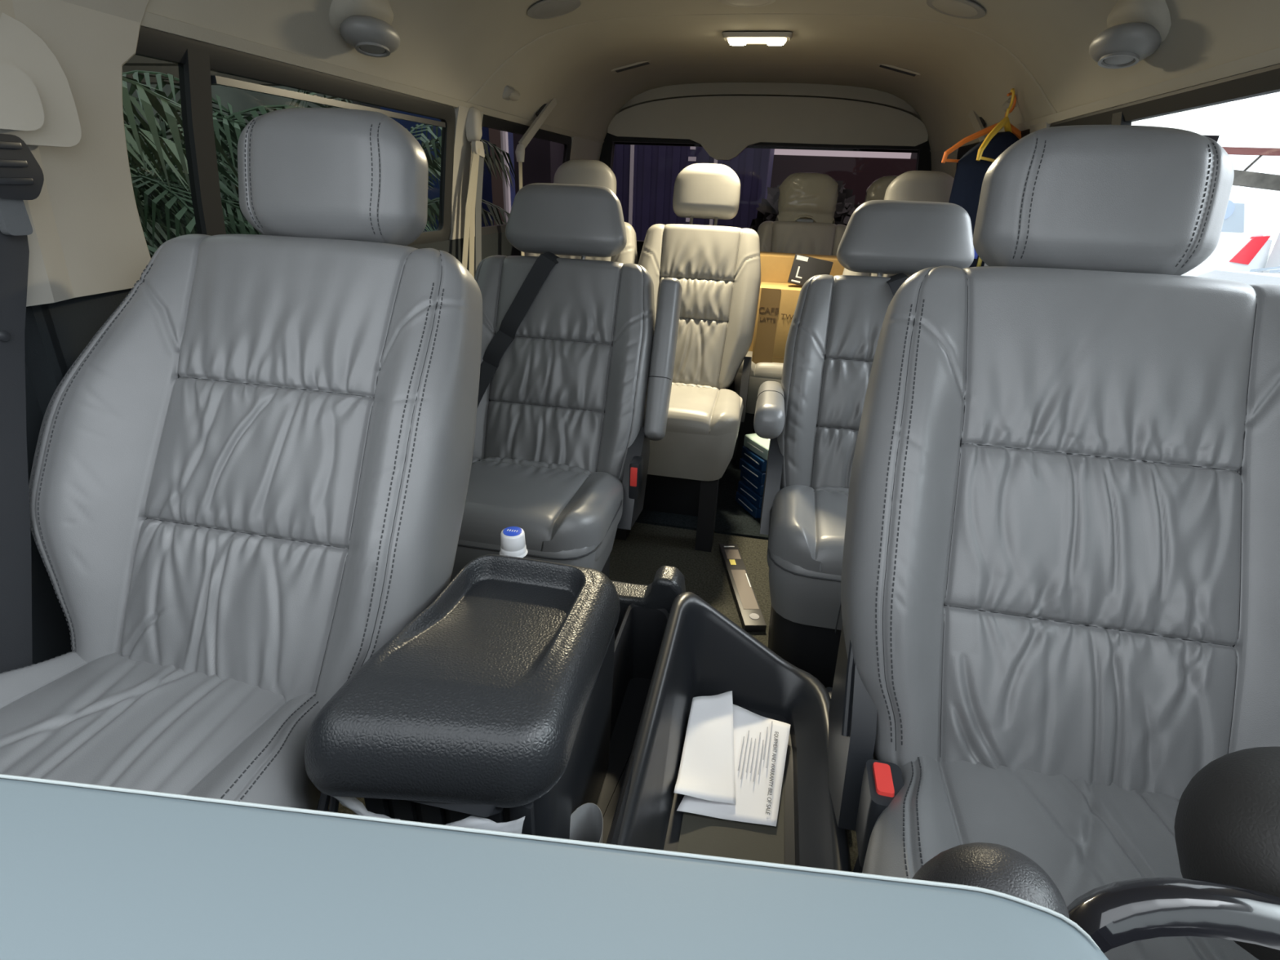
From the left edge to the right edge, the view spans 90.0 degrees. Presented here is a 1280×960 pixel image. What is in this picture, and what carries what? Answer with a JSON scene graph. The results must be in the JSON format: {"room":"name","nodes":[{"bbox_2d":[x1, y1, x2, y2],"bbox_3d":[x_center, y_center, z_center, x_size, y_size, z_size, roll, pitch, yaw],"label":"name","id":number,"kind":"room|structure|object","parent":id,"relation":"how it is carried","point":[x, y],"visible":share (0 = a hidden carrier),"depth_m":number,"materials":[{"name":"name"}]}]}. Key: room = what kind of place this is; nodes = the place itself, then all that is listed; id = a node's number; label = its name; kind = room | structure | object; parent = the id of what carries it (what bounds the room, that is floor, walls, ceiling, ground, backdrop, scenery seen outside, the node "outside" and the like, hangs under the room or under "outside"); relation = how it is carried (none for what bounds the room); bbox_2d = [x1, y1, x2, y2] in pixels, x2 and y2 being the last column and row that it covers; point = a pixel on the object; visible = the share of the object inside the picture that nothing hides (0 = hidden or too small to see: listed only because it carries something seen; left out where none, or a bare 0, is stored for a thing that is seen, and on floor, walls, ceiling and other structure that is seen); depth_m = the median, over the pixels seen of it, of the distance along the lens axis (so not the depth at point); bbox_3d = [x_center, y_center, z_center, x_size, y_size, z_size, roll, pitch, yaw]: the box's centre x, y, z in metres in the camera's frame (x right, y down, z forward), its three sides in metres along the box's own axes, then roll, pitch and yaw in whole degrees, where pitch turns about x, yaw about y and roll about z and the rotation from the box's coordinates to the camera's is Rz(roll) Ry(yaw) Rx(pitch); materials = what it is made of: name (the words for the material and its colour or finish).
{"room":"vehicle interior","nodes":[
{"label":"vehicle interior","id":0,"kind":"room"},
{"bbox_2d":[24,232,520,664],"bbox_3d":[-0.647,-0.174,1.951,0.234,1.005,3.960,7,25,10],"label":"wall","id":1,"kind":"structure","parent":0,"point":[56,334],"depth_m":0.97,"materials":[{"name":"black plastic"}]},
{"bbox_2d":[0,12,81,673],"bbox_3d":[-0.816,-0.065,0.853,0.045,0.983,0.386,7,25,10],"label":"belt","id":2,"kind":"object","parent":1,"relation":"attached to","point":[37,107],"visible":0.98,"depth_m":0.83,"materials":[{"name":"black fabric"}]},
{"bbox_2d":[0,0,151,306],"bbox_3d":[-0.802,-0.447,0.770,0.165,0.468,0.608,7,25,10],"label":"trim","id":3,"kind":"structure","parent":1,"relation":"attached to","point":[87,237],"depth_m":0.91,"materials":[{"name":"beige plastic"}]},
{"bbox_2d":[122,26,455,257],"bbox_3d":[-0.692,-0.700,1.454,0.077,0.380,1.125,7,25,10],"label":"window","id":4,"kind":"structure","parent":1,"relation":"in","point":[188,103],"depth_m":1.13,"materials":[{"name":"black glass"}]},
{"bbox_2d":[140,11,604,143],"bbox_3d":[-0.528,-1.116,1.904,0.033,0.027,3.240,7,25,10],"label":"trim","id":5,"kind":"structure","parent":1,"relation":"attached to","point":[151,20],"depth_m":1.27,"materials":[{"name":"beige plastic"}]},
{"bbox_2d":[448,105,484,239],"bbox_3d":[-0.559,-0.968,2.027,0.089,0.380,0.170,7,25,10],"label":"trim","id":6,"kind":"structure","parent":1,"relation":"attached to","point":[463,154],"depth_m":2.00,"materials":[{"name":"beige plastic"}]},
{"bbox_2d":[462,106,484,278],"bbox_3d":[-0.535,-0.767,2.077,0.043,0.786,0.168,7,25,10],"label":"belt","id":7,"kind":"object","parent":1,"relation":"attached to","point":[473,216],"visible":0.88,"depth_m":2.03,"materials":[{"name":"beige fabric"}]},
{"bbox_2d":[480,114,571,235],"bbox_3d":[-0.446,-1.184,2.532,0.076,0.380,0.990,7,25,10],"label":"window","id":8,"kind":"structure","parent":1,"relation":"in","point":[546,151],"depth_m":2.36,"materials":[{"name":"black glass"}]},
{"bbox_2d":[569,136,602,160],"bbox_3d":[-0.291,-1.494,3.197,0.089,0.380,0.530,7,25,10],"label":"trim","id":9,"kind":"structure","parent":1,"relation":"attached to","point":[581,148],"depth_m":3.09,"materials":[{"name":"beige plastic"}]},
{"bbox_2d":[636,250,734,391],"bbox_3d":[0.566,-0.801,3.598,1.740,0.860,0.060,7,25,10],"label":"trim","id":10,"kind":"structure","parent":1,"relation":"attached to","point":[731,387],"depth_m":3.68,"materials":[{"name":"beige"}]},
{"bbox_2d":[328,522,875,871],"bbox_3d":[0.157,0.245,1.978,1.740,0.260,3.960,7,25,10],"label":"floor","id":11,"kind":"structure","parent":0,"point":[637,559],"depth_m":2.11,"materials":[{"name":"carpet"}]},
{"bbox_2d":[0,107,482,811],"bbox_3d":[-0.598,0.054,0.828,0.638,1.009,0.883,7,25,10],"label":"seat","id":12,"kind":"object","parent":11,"relation":"on","point":[252,477],"visible":0.8,"depth_m":0.88,"materials":[{"name":"grey leather"}]},
{"bbox_2d":[0,651,320,810],"bbox_3d":[-0.648,0.381,0.738,0.550,0.205,0.440,7,25,10],"label":"cushion","id":13,"kind":"object","parent":12,"relation":"on","point":[232,726],"depth_m":0.77,"materials":[{"name":"grey leather"}]},
{"bbox_2d":[0,773,1108,959],"bbox_3d":[-0.196,0.582,0.215,1.710,0.629,0.678,7,25,10],"label":"dashboard","id":14,"kind":"object","parent":11,"relation":"on","point":[88,872],"visible":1,"depth_m":0.33,"materials":[{"name":"grey plastic"}]},
{"bbox_2d":[911,842,1069,918],"bbox_3d":[0.205,0.374,0.458,0.107,0.320,0.092,7,25,10],"label":"gear shift","id":15,"kind":"object","parent":14,"relation":"attached to","point":[1002,868],"visible":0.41,"depth_m":0.39,"materials":[{"name":"black leather"}]},
{"bbox_2d":[1066,877,1279,953],"bbox_3d":[0.362,0.341,0.362,0.240,0.126,0.157,7,25,10],"label":"steering wheel","id":16,"kind":"object","parent":14,"relation":"attached to","point":[1114,914],"visible":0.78,"depth_m":0.39,"materials":[{"name":"black plastic"}]},
{"bbox_2d":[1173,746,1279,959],"bbox_3d":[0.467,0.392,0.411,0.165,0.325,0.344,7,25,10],"label":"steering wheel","id":17,"kind":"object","parent":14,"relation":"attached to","point":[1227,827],"visible":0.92,"depth_m":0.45,"materials":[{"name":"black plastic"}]},
{"bbox_2d":[448,182,682,583],"bbox_3d":[-0.242,-0.123,1.605,0.584,1.130,0.735,7,25,10],"label":"seat","id":18,"kind":"object","parent":11,"relation":"on","point":[568,415],"visible":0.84,"depth_m":1.64,"materials":[{"name":"grey leather"}]},
{"bbox_2d":[477,252,559,407],"bbox_3d":[-0.349,-0.356,1.691,0.334,0.457,0.068,-14,29,-31],"label":"belt","id":19,"kind":"object","parent":18,"relation":"on","point":[544,264],"visible":0.73,"depth_m":1.67,"materials":[{"name":"grey fabric"}]},
{"bbox_2d":[458,457,623,560],"bbox_3d":[-0.308,0.063,1.528,0.512,0.179,0.401,7,25,10],"label":"cushion","id":20,"kind":"object","parent":18,"relation":"on","point":[566,508],"depth_m":1.39,"materials":[{"name":"grey leather"}]},
{"bbox_2d":[304,554,851,871],"bbox_3d":[-0.008,0.345,0.942,0.637,0.408,0.674,7,25,10],"label":"console","id":21,"kind":"object","parent":11,"relation":"on","point":[528,693],"visible":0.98,"depth_m":0.84,"materials":[{"name":"grey plastic"}]},
{"bbox_2d":[499,526,528,557],"bbox_3d":[-0.216,0.223,1.121,0.064,0.306,0.064,7,25,10],"label":"water bottle","id":22,"kind":"object","parent":21,"relation":"in","point":[513,542],"visible":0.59,"depth_m":1.05,"materials":[{"name":"white plastic"}]},
{"bbox_2d":[569,802,603,843],"bbox_3d":[-0.076,0.504,0.817,0.052,0.142,0.100,7,25,10],"label":"lever","id":23,"kind":"object","parent":21,"relation":"on","point":[586,824],"visible":0.27,"depth_m":0.84,"materials":[{"name":"grey plastic"}]},
{"bbox_2d":[606,591,851,871],"bbox_3d":[0.143,0.435,0.947,0.319,0.251,0.571,7,25,10],"label":"tray","id":24,"kind":"object","parent":21,"relation":"on","point":[699,651],"depth_m":0.97,"materials":[{"name":"grey plastic"}]},
{"bbox_2d":[674,690,790,826],"bbox_3d":[0.153,0.430,1.014,0.170,0.027,0.242,7,25,10],"label":"papers","id":25,"kind":"object","parent":21,"relation":"in","point":[731,767],"visible":1,"depth_m":1.00,"materials":[{"name":"white paper"}]},
{"bbox_2d":[524,159,637,264],"bbox_3d":[-0.295,-0.523,2.371,0.464,1.215,0.759,7,25,10],"label":"seat","id":26,"kind":"object","parent":11,"relation":"on","point":[575,171],"visible":0.09,"depth_m":2.40,"materials":[{"name":"leather"}]},
{"bbox_2d":[614,163,760,551],"bbox_3d":[0.161,-0.460,2.272,0.464,1.215,0.759,7,25,10],"label":"seat","id":27,"kind":"object","parent":11,"relation":"on","point":[717,268],"visible":0.73,"depth_m":2.32,"materials":[{"name":"leather"}]},
{"bbox_2d":[666,382,740,439],"bbox_3d":[0.122,-0.235,2.205,0.451,0.144,0.441,7,25,10],"label":"cushion","id":28,"kind":"object","parent":27,"relation":"on","point":[698,411],"depth_m":2.01,"materials":[{"name":"leather"}]},
{"bbox_2d":[719,543,766,631],"bbox_3d":[0.314,0.323,2.005,0.062,0.024,0.450,1,25,-3],"label":"package","id":29,"kind":"object","parent":11,"relation":"on","point":[751,616],"visible":0.98,"depth_m":1.95,"materials":[{"name":"grey"}]},
{"bbox_2d":[826,687,832,697],"bbox_3d":[0.362,0.413,1.145,0.055,0.042,0.100,7,25,10],"label":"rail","id":30,"kind":"object","parent":11,"relation":"on","point":[828,689],"visible":0.06,"depth_m":1.18,"materials":[{"name":"grey metal"}]},
{"bbox_2d":[753,200,974,688],"bbox_3d":[0.561,-0.058,1.541,0.583,1.123,0.736,7,25,10],"label":"seat","id":31,"kind":"object","parent":11,"relation":"on","point":[811,420],"visible":0.45,"depth_m":1.58,"materials":[{"name":"grey leather"}]},
{"bbox_2d":[767,484,848,575],"bbox_3d":[0.552,0.139,1.455,0.512,0.179,0.401,7,25,10],"label":"cushion","id":32,"kind":"object","parent":31,"relation":"on","point":[806,523],"depth_m":1.35,"materials":[{"name":"grey leather"}]},
{"bbox_2d":[886,273,908,295],"bbox_3d":[0.728,-0.250,1.581,0.066,0.463,0.375,-18,31,-37],"label":"belt","id":33,"kind":"object","parent":31,"relation":"on","point":[895,281],"visible":0.11,"depth_m":1.58,"materials":[{"name":"grey fabric"}]},
{"bbox_2d":[842,170,954,277],"bbox_3d":[0.889,-0.373,2.145,0.464,1.215,0.759,7,25,10],"label":"seat","id":34,"kind":"object","parent":11,"relation":"on","point":[912,185],"visible":0.08,"depth_m":2.17,"materials":[{"name":"leather"}]},
{"bbox_2d":[828,124,1279,959],"bbox_3d":[0.539,0.144,0.720,0.568,1.017,0.883,7,25,10],"label":"seat","id":35,"kind":"object","parent":11,"relation":"on","point":[1060,579],"visible":0.87,"depth_m":0.79,"materials":[{"name":"grey leather"}]},
{"bbox_2d":[862,755,1258,959],"bbox_3d":[0.484,0.474,0.633,0.524,0.204,0.440,7,25,10],"label":"cushion","id":36,"kind":"object","parent":35,"relation":"on","point":[1090,823],"depth_m":0.70,"materials":[{"name":"grey leather"}]},
{"bbox_2d":[635,428,768,539],"bbox_3d":[0.389,-0.139,3.040,1.720,0.010,1.600,7,25,10],"label":"floor","id":37,"kind":"structure","parent":0,"point":[731,518],"depth_m":2.40,"materials":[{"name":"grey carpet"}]},
{"bbox_2d":[735,491,761,518],"bbox_3d":[0.507,0.082,2.497,0.221,0.046,0.160,-7,26,-19],"label":"pack","id":38,"kind":"object","parent":37,"relation":"on","point":[745,503],"visible":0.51,"depth_m":2.44,"materials":[{"name":"blue"}]},
{"bbox_2d":[737,480,763,507],"bbox_3d":[0.513,0.039,2.476,0.221,0.046,0.160,-8,27,-22],"label":"pack","id":39,"kind":"object","parent":38,"relation":"on","point":[743,488],"visible":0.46,"depth_m":2.42,"materials":[{"name":"blue"}]},
{"bbox_2d":[740,470,780,495],"bbox_3d":[0.519,-0.004,2.455,0.221,0.046,0.160,-7,26,-19],"label":"pack","id":40,"kind":"object","parent":39,"relation":"on","point":[747,479],"visible":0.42,"depth_m":2.40,"materials":[{"name":"blue"}]},
{"bbox_2d":[738,457,765,484],"bbox_3d":[0.513,-0.048,2.437,0.221,0.046,0.160,-8,27,-22],"label":"pack","id":41,"kind":"object","parent":40,"relation":"on","point":[745,466],"visible":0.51,"depth_m":2.38,"materials":[{"name":"blue"}]},
{"bbox_2d":[741,445,767,471],"bbox_3d":[0.518,-0.091,2.416,0.221,0.046,0.160,-7,26,-19],"label":"pack","id":42,"kind":"object","parent":41,"relation":"on","point":[752,457],"visible":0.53,"depth_m":2.36,"materials":[{"name":"blue"}]},
{"bbox_2d":[743,433,769,460],"bbox_3d":[0.524,-0.135,2.395,0.221,0.048,0.160,-8,27,-22],"label":"pack","id":43,"kind":"object","parent":42,"relation":"on","point":[760,446],"visible":0.41,"depth_m":2.35,"materials":[{"name":"grey"}]},
{"bbox_2d":[734,173,846,468],"bbox_3d":[0.688,-0.712,2.868,0.464,1.215,0.759,7,25,10],"label":"seat","id":44,"kind":"object","parent":37,"relation":"on","point":[802,194],"visible":0.32,"depth_m":2.91,"materials":[{"name":"leather"}]},
{"bbox_2d":[737,351,783,379],"bbox_3d":[0.649,-0.487,2.800,0.451,0.144,0.441,7,25,10],"label":"cushion","id":45,"kind":"object","parent":44,"relation":"on","point":[760,371],"depth_m":2.61,"materials":[{"name":"leather"}]},
{"bbox_2d":[751,281,802,363],"bbox_3d":[0.644,-0.636,2.628,0.330,0.300,0.193,7,25,10],"label":"cardboard box","id":46,"kind":"object","parent":44,"relation":"on","point":[777,302],"visible":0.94,"depth_m":2.55,"materials":[{"name":"brown cardboard"}]},
{"bbox_2d":[787,253,833,285],"bbox_3d":[0.677,-0.826,2.548,0.164,0.136,0.069,7,25,10],"label":"printed box","id":47,"kind":"object","parent":46,"relation":"on","point":[803,268],"visible":0.8,"depth_m":2.52,"materials":[{"name":"grey cardboard"}]},
{"bbox_2d":[748,251,844,351],"bbox_3d":[0.675,-0.764,2.783,0.400,0.400,0.191,7,25,10],"label":"cardboard box","id":48,"kind":"object","parent":44,"relation":"on","point":[775,267],"visible":0.02,"depth_m":2.65,"materials":[{"name":"brown cardboard"}]},
{"bbox_2d":[866,175,898,201],"bbox_3d":[1.065,-0.667,2.802,0.464,1.215,0.759,7,25,10],"label":"seat","id":49,"kind":"object","parent":37,"relation":"on","point":[877,190],"visible":0.05,"depth_m":2.84,"materials":[{"name":"leather"}]},
{"bbox_2d":[145,0,1279,150],"bbox_3d":[0.277,-1.143,1.708,1.635,0.285,3.240,7,25,10],"label":"ceiling","id":50,"kind":"structure","parent":0,"point":[467,51],"depth_m":1.83,"materials":[{"name":"beige fabric"}]},
{"bbox_2d":[328,0,399,57],"bbox_3d":[-0.576,-0.956,1.332,0.138,0.120,0.187,7,25,10],"label":"ceiling vent","id":51,"kind":"object","parent":50,"relation":"in","point":[365,25],"visible":0.99,"depth_m":1.29,"materials":[{"name":"grey plastic"}]},
{"bbox_2d":[502,84,519,100],"bbox_3d":[-0.440,-1.291,2.125,0.053,0.054,0.121,7,25,10],"label":"coat hook","id":52,"kind":"object","parent":50,"relation":"attached to","point":[509,93],"visible":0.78,"depth_m":2.11,"materials":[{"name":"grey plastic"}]},
{"bbox_2d":[515,97,556,255],"bbox_3d":[-0.399,-1.086,2.466,0.034,0.752,0.383,8,25,12],"label":"belt","id":53,"kind":"object","parent":50,"relation":"attached to","point":[545,109],"visible":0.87,"depth_m":2.33,"materials":[{"name":"beige woven fabric webbing"},{"name":"beige plastic"}]},
{"bbox_2d":[527,0,580,18],"bbox_3d":[-0.238,-1.308,1.774,0.150,0.040,0.153,22,31,36],"label":"ceiling speaker","id":54,"kind":"object","parent":50,"relation":"attached to","point":[544,9],"visible":1,"depth_m":1.77,"materials":[{"name":"grey plastic"}]},
{"bbox_2d":[533,0,574,17],"bbox_3d":[-0.237,-1.306,1.774,0.124,0.003,0.123,-6,22,15],"label":"grille","id":55,"kind":"object","parent":54,"relation":"attached to","point":[557,7],"depth_m":1.77,"materials":[{"name":"beige plastic"}]},
{"bbox_2d":[610,61,652,73],"bbox_3d":[-0.032,-1.687,2.609,0.175,0.045,0.060,7,25,10],"label":"ceiling vent","id":56,"kind":"object","parent":50,"relation":"in","point":[637,64],"visible":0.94,"depth_m":2.60,"materials":[{"name":"black plastic"}]},
{"bbox_2d":[719,0,775,7],"bbox_3d":[0.290,-1.302,1.734,0.154,0.006,0.153,7,25,10],"label":"ceiling speaker","id":57,"kind":"object","parent":50,"relation":"attached to","point":[740,3],"visible":1,"depth_m":1.76,"materials":[{"name":"beige plastic"}]},
{"bbox_2d":[725,0,768,5],"bbox_3d":[0.290,-1.300,1.735,0.124,0.002,0.123,7,25,10],"label":"grille","id":58,"kind":"object","parent":57,"relation":"attached to","point":[731,2],"depth_m":1.75,"materials":[{"name":"beige plastic"}]},
{"bbox_2d":[721,31,792,45],"bbox_3d":[0.387,-1.460,2.122,0.230,0.026,0.090,7,25,10],"label":"recessed light","id":59,"kind":"object","parent":50,"relation":"in","point":[734,38],"visible":1,"depth_m":2.10,"materials":[{"name":"beige plastic"}]},
{"bbox_2d":[727,37,786,44],"bbox_3d":[0.387,-1.458,2.123,0.196,0.009,0.060,7,25,10],"label":"diffuser","id":60,"kind":"object","parent":59,"relation":"attached to","point":[731,40],"depth_m":2.11,"materials":[{"name":"beige plastic"}]},
{"bbox_2d":[875,63,920,77],"bbox_3d":[0.992,-1.577,2.458,0.175,0.045,0.060,7,25,10],"label":"ceiling vent","id":61,"kind":"object","parent":50,"relation":"in","point":[892,68],"visible":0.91,"depth_m":2.44,"materials":[{"name":"black plastic"}]},
{"bbox_2d":[926,0,985,18],"bbox_3d":[0.801,-1.203,1.628,0.150,0.040,0.153,22,31,36],"label":"ceiling speaker","id":62,"kind":"object","parent":50,"relation":"attached to","point":[963,9],"visible":1,"depth_m":1.62,"materials":[{"name":"grey plastic"}]},
{"bbox_2d":[932,0,977,17],"bbox_3d":[0.801,-1.201,1.629,0.124,0.003,0.123,19,27,4],"label":"grille","id":63,"kind":"object","parent":62,"relation":"attached to","point":[949,6],"depth_m":1.63,"materials":[{"name":"beige plastic"}]},
{"bbox_2d":[968,110,987,142],"bbox_3d":[1.148,-0.930,2.266,0.033,0.747,0.392,6,25,7],"label":"belt","id":64,"kind":"object","parent":50,"relation":"attached to","point":[978,122],"visible":0.29,"depth_m":2.21,"materials":[{"name":"beige plastic"}]},
{"bbox_2d":[1002,97,1017,111],"bbox_3d":[1.123,-1.129,1.908,0.053,0.054,0.121,7,25,10],"label":"coat hook","id":65,"kind":"object","parent":50,"relation":"attached to","point":[1006,104],"visible":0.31,"depth_m":1.92,"materials":[{"name":"grey plastic"}]},
{"bbox_2d":[941,92,1021,163],"bbox_3d":[1.066,-1.028,1.881,0.390,0.192,0.018,-6,26,-17],"label":"hanger","id":66,"kind":"object","parent":65,"relation":"hanging from","point":[1015,131],"visible":0.52,"depth_m":1.86,"materials":[{"name":"orange plastic"}]},
{"bbox_2d":[948,131,1018,267],"bbox_3d":[1.057,-0.789,1.981,0.350,0.510,0.094,-9,27,-23],"label":"shirt","id":67,"kind":"object","parent":66,"relation":"hanging from","point":[970,174],"visible":0.14,"depth_m":1.88,"materials":[{"name":"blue fabric"}]},
{"bbox_2d":[976,88,1014,162],"bbox_3d":[1.046,-1.014,1.839,0.018,0.192,0.390,21,30,35],"label":"hanger","id":68,"kind":"object","parent":65,"relation":"hanging from","point":[1005,122],"visible":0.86,"depth_m":1.79,"materials":[{"name":"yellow plastic"}]},
{"bbox_2d":[1088,0,1171,68],"bbox_3d":[0.912,-0.828,1.172,0.138,0.120,0.187,7,25,10],"label":"ceiling vent","id":69,"kind":"object","parent":50,"relation":"in","point":[1136,28],"visible":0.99,"depth_m":1.14,"materials":[{"name":"grey plastic"}]},
{"bbox_2d":[607,82,922,128],"bbox_3d":[0.600,-1.776,3.124,1.624,0.279,0.050,7,25,10],"label":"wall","id":70,"kind":"structure","parent":0,"point":[771,89],"depth_m":3.06,"materials":[{"name":"beige plastic"}]},
{"bbox_2d":[599,133,931,250],"bbox_3d":[0.594,-1.459,3.307,1.720,0.640,0.060,7,25,10],"label":"window","id":71,"kind":"structure","parent":70,"relation":"in","point":[646,171],"depth_m":3.28,"materials":[{"name":"black glass"}]},
{"bbox_2d":[607,95,928,159],"bbox_3d":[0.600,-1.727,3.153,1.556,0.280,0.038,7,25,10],"label":"trim","id":72,"kind":"structure","parent":70,"relation":"attached to","point":[724,126],"depth_m":3.12,"materials":[{"name":"beige plastic"}]},
{"bbox_2d":[929,47,1279,152],"bbox_3d":[1.072,-0.923,1.625,0.033,0.027,3.240,7,25,10],"label":"trim","id":73,"kind":"structure","parent":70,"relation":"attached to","point":[1272,57],"depth_m":1.16,"materials":[{"name":"beige plastic"}]},
{"bbox_3d":[0.980,0.021,1.667,0.234,1.005,3.960,7,25,10],"label":"wall","id":74,"kind":"structure","parent":0,"visible":0},
{"bbox_2d":[930,147,958,177],"bbox_3d":[1.375,-1.294,2.906,0.089,0.380,0.530,7,25,10],"label":"trim","id":75,"kind":"structure","parent":74,"relation":"attached to","point":[949,168],"depth_m":2.83,"materials":[{"name":"beige plastic"}]},
{"bbox_2d":[955,128,1030,168],"bbox_3d":[1.231,-1.002,2.281,0.076,0.380,0.900,7,25,10],"label":"window","id":76,"kind":"structure","parent":74,"relation":"in","point":[962,150],"depth_m":2.47,"materials":[{"name":"glass"}]},
{"bbox_2d":[1030,121,1050,133],"bbox_3d":[1.128,-0.808,1.826,0.089,0.380,0.130,7,25,10],"label":"trim","id":77,"kind":"structure","parent":74,"relation":"attached to","point":[1043,125],"depth_m":1.75,"materials":[{"name":"beige plastic"}]},
{"bbox_2d":[1049,63,1279,127],"bbox_3d":[0.995,-0.536,1.245,0.077,0.380,1.200,7,25,10],"label":"window","id":78,"kind":"structure","parent":74,"relation":"in","point":[1264,81],"depth_m":1.11,"materials":[{"name":"black rubber"}]},
{"bbox_3d":[0.601,-0.051,4.319,60.000,0.100,60.000,7,25,10],"label":"ground","id":79,"kind":"structure","parent":0,"visible":0},
{"bbox_2d":[1131,104,1279,191],"bbox_3d":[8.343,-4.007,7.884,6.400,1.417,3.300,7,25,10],"label":"carport","id":80,"kind":"object","parent":79,"relation":"on","point":[1238,120],"visible":0.41,"depth_m":7.40,"materials":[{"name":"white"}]},
{"bbox_2d":[1204,135,1219,142],"bbox_3d":[6.422,-4.382,10.674,3.600,2.900,2.400,7,25,10],"label":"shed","id":81,"kind":"object","parent":79,"relation":"on","point":[1215,138],"visible":0.02,"depth_m":8.84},
{"bbox_2d":[1180,195,1272,276],"bbox_3d":[6.125,-2.905,8.292,1.940,1.480,2.760,7,25,10],"label":"car","id":82,"kind":"object","parent":79,"relation":"on","point":[1242,246],"visible":0.2,"depth_m":6.91,"materials":[{"name":"white paint"}]},
{"bbox_2d":[1229,235,1271,264],"bbox_3d":[6.584,-2.493,6.928,0.280,0.300,0.060,7,25,10],"label":"tail lamp","id":83,"kind":"object","parent":82,"relation":"attached to","point":[1245,249],"depth_m":6.91,"materials":[{"name":"red plastic"}]},
{"bbox_2d":[1195,266,1279,284],"bbox_3d":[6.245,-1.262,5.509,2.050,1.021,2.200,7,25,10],"label":"car","id":84,"kind":"object","parent":79,"relation":"on","point":[1251,277],"visible":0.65,"depth_m":5.66,"materials":[{"name":"white paint"}]},
{"bbox_2d":[1262,232,1279,273],"bbox_3d":[7.021,-2.458,6.530,0.550,3.200,0.550,1,25,-3],"label":"column","id":85,"kind":"structure","parent":79,"relation":"on","point":[1273,260],"depth_m":6.78,"materials":[{"name":"white"}]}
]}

